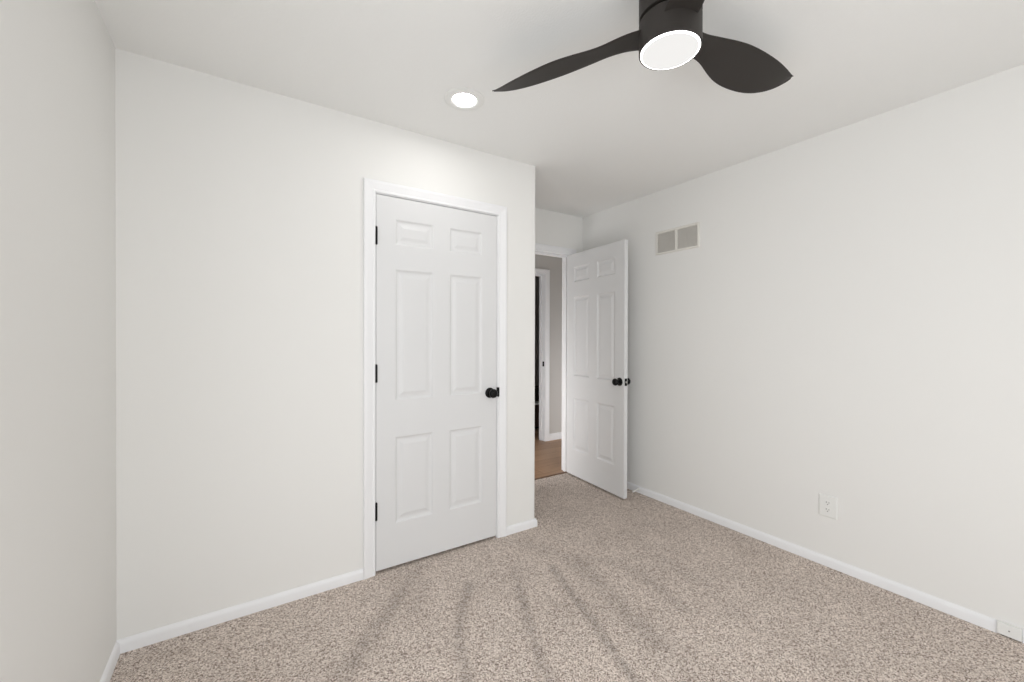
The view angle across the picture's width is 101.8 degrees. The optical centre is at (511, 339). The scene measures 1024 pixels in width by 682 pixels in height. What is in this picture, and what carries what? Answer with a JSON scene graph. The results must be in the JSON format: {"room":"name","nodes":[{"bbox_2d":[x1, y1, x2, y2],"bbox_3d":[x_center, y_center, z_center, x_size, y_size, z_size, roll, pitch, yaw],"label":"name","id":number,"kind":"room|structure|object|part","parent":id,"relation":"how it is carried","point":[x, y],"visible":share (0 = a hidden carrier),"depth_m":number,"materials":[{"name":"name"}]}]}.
{"room":"empty bedroom","nodes":[
{"label":"empty bedroom","id":0,"kind":"room"},
{"bbox_2d":[0,0,116,681],"bbox_3d":[-0.765,0.082,0.299,0.115,2.490,4.415,0,0,-33],"label":"wall","id":1,"kind":"structure","parent":0,"point":[58,573],"depth_m":1.13,"materials":[{"name":"white paint"}]},
{"bbox_2d":[100,642,119,681],"bbox_3d":[-0.579,1.253,0.132,0.012,0.056,3.688,0,0,-33],"label":"baseboard","id":2,"kind":"structure","parent":1,"relation":"attached to","point":[109,669],"depth_m":1.58,"materials":[{"name":"white paint"}]},
{"bbox_2d":[115,48,534,639],"bbox_3d":[-0.916,0.070,2.550,2.094,2.490,0.723,0,0,-33],"label":"wall","id":3,"kind":"structure","parent":0,"point":[239,207],"depth_m":1.92,"materials":[{"name":"white paint"}]},
{"bbox_2d":[116,568,362,653],"bbox_3d":[-1.192,1.242,1.941,0.964,0.056,0.012,0,0,-33],"label":"baseboard","id":4,"kind":"structure","parent":3,"relation":"attached to","point":[140,640],"depth_m":1.89,"materials":[{"name":"white paint"}]},
{"bbox_2d":[363,178,506,579],"bbox_3d":[-0.441,0.208,2.489,0.894,2.126,0.134,0,0,-33],"label":"door frame","id":5,"kind":"structure","parent":3,"relation":"attached to","point":[371,187],"depth_m":2.24,"materials":[{"name":"white paint"}]},
{"bbox_2d":[375,194,497,570],"bbox_3d":[-0.411,0.233,2.435,0.765,2.036,0.098,0,0,-33],"label":"door","id":6,"kind":"structure","parent":3,"relation":"in","point":[436,364],"depth_m":2.43,"materials":[{"name":"white paint"}]},
{"bbox_3d":[-0.117,0.335,2.593,0.057,0.057,0.039,0,0,-33],"label":"knob","id":7,"kind":"part","parent":6,"relation":"part of","materials":[{"name":"black metal"}]},
{"bbox_2d":[506,518,536,535],"bbox_3d":[-0.127,1.239,3.055,0.248,0.056,0.714,0,0,-33],"label":"baseboard","id":8,"kind":"structure","parent":3,"relation":"attached to","point":[532,523],"depth_m":2.75,"materials":[{"name":"white paint"}]},
{"bbox_2d":[535,276,538,385],"bbox_3d":[1.392,0.056,6.374,0.100,2.490,4.000,0,0,-33],"label":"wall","id":9,"kind":"structure","parent":0,"point":[536,277],"depth_m":7.71,"materials":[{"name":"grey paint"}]},
{"bbox_2d":[535,254,561,433],"bbox_3d":[-0.298,0.060,4.756,4.700,2.490,0.115,0,0,-33],"label":"wall","id":10,"kind":"structure","parent":0,"point":[554,264],"depth_m":5.24,"materials":[{"name":"grey paint"}]},
{"bbox_2d":[535,268,549,440],"bbox_3d":[0.057,0.194,4.979,0.900,2.130,0.132,0,0,-33],"label":"door frame","id":11,"kind":"structure","parent":10,"relation":"attached to","point":[544,274],"depth_m":5.16,"materials":[{"name":"white paint"}]},
{"bbox_2d":[549,432,561,440],"bbox_3d":[1.040,1.214,5.561,1.380,0.084,0.012,0,0,-33],"label":"baseboard","id":12,"kind":"structure","parent":10,"relation":"attached to","point":[553,436],"depth_m":5.23,"materials":[{"name":"white paint"}]},
{"bbox_2d":[534,428,563,477],"bbox_3d":[-0.564,1.279,5.165,4.700,0.048,3.900,0,0,-33],"label":"floor","id":13,"kind":"structure","parent":0,"point":[548,454],"depth_m":4.49,"materials":[{"name":"brown wood"}]},
{"bbox_2d":[535,401,538,428],"bbox_3d":[0.299,1.064,6.037,0.800,0.377,0.460,0,0,-33],"label":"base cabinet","id":14,"kind":"object","parent":13,"relation":"on","point":[536,402],"visible":0.02,"depth_m":5.82,"materials":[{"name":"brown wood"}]},
{"bbox_2d":[535,386,538,400],"bbox_3d":[0.356,0.782,6.096,0.420,0.184,0.260,0,0,-33],"label":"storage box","id":15,"kind":"object","parent":14,"relation":"on","point":[536,387],"visible":0.02,"depth_m":5.95,"materials":[{"name":"black"}]},
{"bbox_2d":[534,471,567,479],"bbox_3d":[0.206,1.260,3.762,0.768,0.008,0.032,0,0,-33],"label":"threshold","id":16,"kind":"object","parent":13,"relation":"on","point":[565,471],"visible":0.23,"depth_m":3.85,"materials":[{"name":"brown wood"}]},
{"bbox_2d":[535,208,582,252],"bbox_3d":[-0.511,0.067,3.315,2.768,2.490,0.115,0,0,-33],"label":"wall","id":17,"kind":"structure","parent":0,"point":[552,228],"depth_m":3.85,"materials":[{"name":"white paint"}]},
{"bbox_2d":[535,243,575,471],"bbox_3d":[0.195,0.203,3.777,0.900,2.126,0.148,0,0,-33],"label":"door frame","id":18,"kind":"structure","parent":17,"relation":"attached to","point":[540,249],"depth_m":3.98,"materials":[{"name":"white paint"}]},
{"bbox_2d":[566,239,629,498],"bbox_3d":[0.714,0.230,3.601,0.161,2.036,0.775,0,0,-29],"label":"door","id":19,"kind":"structure","parent":17,"relation":"in","point":[598,380],"depth_m":3.54,"materials":[{"name":"white paint"}]},
{"bbox_3d":[0.818,0.333,3.285,0.039,0.057,0.057,0,0,-29],"label":"knob","id":20,"kind":"part","parent":19,"relation":"part of","materials":[{"name":"black metal"}]},
{"bbox_2d":[95,0,1023,217],"bbox_3d":[0.370,-1.225,3.241,5.235,0.100,8.115,0,0,-33],"label":"ceiling","id":21,"kind":"structure","parent":0,"point":[615,130],"depth_m":1.77,"materials":[{"name":"white paint"}]},
{"bbox_2d":[444,87,484,110],"bbox_3d":[-0.232,-1.167,2.025,0.195,0.006,0.195,0,0,-33],"label":"recessed light","id":22,"kind":"object","parent":21,"relation":"in","point":[464,99],"visible":1,"depth_m":2.02,"materials":[{"name":"white plastic"}]},
{"bbox_2d":[492,0,792,92],"bbox_3d":[0.588,-1.048,1.456,1.076,0.236,1.208,0,0,-33],"label":"ceiling fan","id":23,"kind":"object","parent":21,"relation":"hanging from","point":[670,34],"visible":1,"depth_m":1.44,"materials":[{"name":"grey"}]},
{"bbox_3d":[0.191,-1.013,1.532,0.681,0.062,0.156,0,0,33],"label":"blade","id":24,"kind":"part","parent":23,"relation":"part of","materials":[{"name":"grey"}]},
{"bbox_2d":[640,31,700,69],"bbox_3d":[0.511,-0.934,1.348,0.182,0.006,0.182,0,0,29],"label":"diffuser","id":25,"kind":"object","parent":23,"relation":"attached to","point":[660,50],"depth_m":1.33,"materials":[{"name":"white plastic"}]},
{"bbox_3d":[0.514,-1.009,0.990,0.156,0.062,0.660,0,0,3],"label":"blade","id":26,"kind":"part","parent":23,"relation":"part of","materials":[{"name":"grey"}]},
{"bbox_3d":[0.809,-1.011,1.516,0.641,0.062,0.161,0,0,-33],"label":"blade","id":27,"kind":"part","parent":23,"relation":"part of","materials":[{"name":"grey"}]},
{"bbox_2d":[110,473,1023,681],"bbox_3d":[0.556,1.275,1.317,3.250,0.001,4.472,0,0,-33],"label":"floor","id":28,"kind":"structure","parent":0,"point":[606,586],"depth_m":1.87,"materials":[{"name":"carpet"}]},
{"bbox_2d":[583,64,1023,641],"bbox_3d":[1.936,0.079,2.204,0.115,2.490,4.651,0,0,-33],"label":"wall","id":29,"kind":"structure","parent":0,"point":[845,322],"depth_m":2.23,"materials":[{"name":"white paint"}]},
{"bbox_2d":[656,222,699,254],"bbox_3d":[1.244,-0.760,3.148,0.009,0.182,0.378,0,0,-33],"label":"air vent","id":30,"kind":"object","parent":29,"relation":"in","point":[685,237],"visible":1,"depth_m":3.13,"materials":[{"name":"white metal"}]},
{"bbox_2d":[627,482,996,632],"bbox_3d":[1.399,1.243,2.911,0.012,0.056,2.622,0,0,-33],"label":"baseboard","id":31,"kind":"structure","parent":29,"relation":"attached to","point":[976,618],"depth_m":2.28,"materials":[{"name":"white paint"}]},
{"bbox_2d":[819,493,837,519],"bbox_3d":[1.775,0.936,2.338,0.009,0.122,0.088,0,0,-33],"label":"wall outlet","id":32,"kind":"object","parent":29,"relation":"attached to","point":[828,505],"visible":1,"depth_m":2.33,"materials":[{"name":"white plastic"}]},
{"bbox_2d":[824,500,830,505],"bbox_3d":[1.772,0.916,2.336,0.002,0.027,0.034,0,0,-33],"label":"receptacle","id":33,"kind":"object","parent":32,"relation":"attached to","point":[826,502],"depth_m":2.34,"materials":[{"name":"grey plastic"}]},
{"bbox_2d":[824,507,830,512],"bbox_3d":[1.772,0.956,2.336,0.002,0.027,0.034,0,0,-33],"label":"receptacle","id":34,"kind":"object","parent":32,"relation":"attached to","point":[826,509],"depth_m":2.34,"materials":[{"name":"grey plastic"}]},
{"bbox_2d":[997,620,1022,641],"bbox_3d":[2.131,1.248,1.781,0.022,0.056,0.069,0,0,-33],"label":"phone jack","id":35,"kind":"object","parent":29,"relation":"attached to","point":[1003,628],"visible":1,"depth_m":1.77,"materials":[{"name":"white plastic"}]}
]}

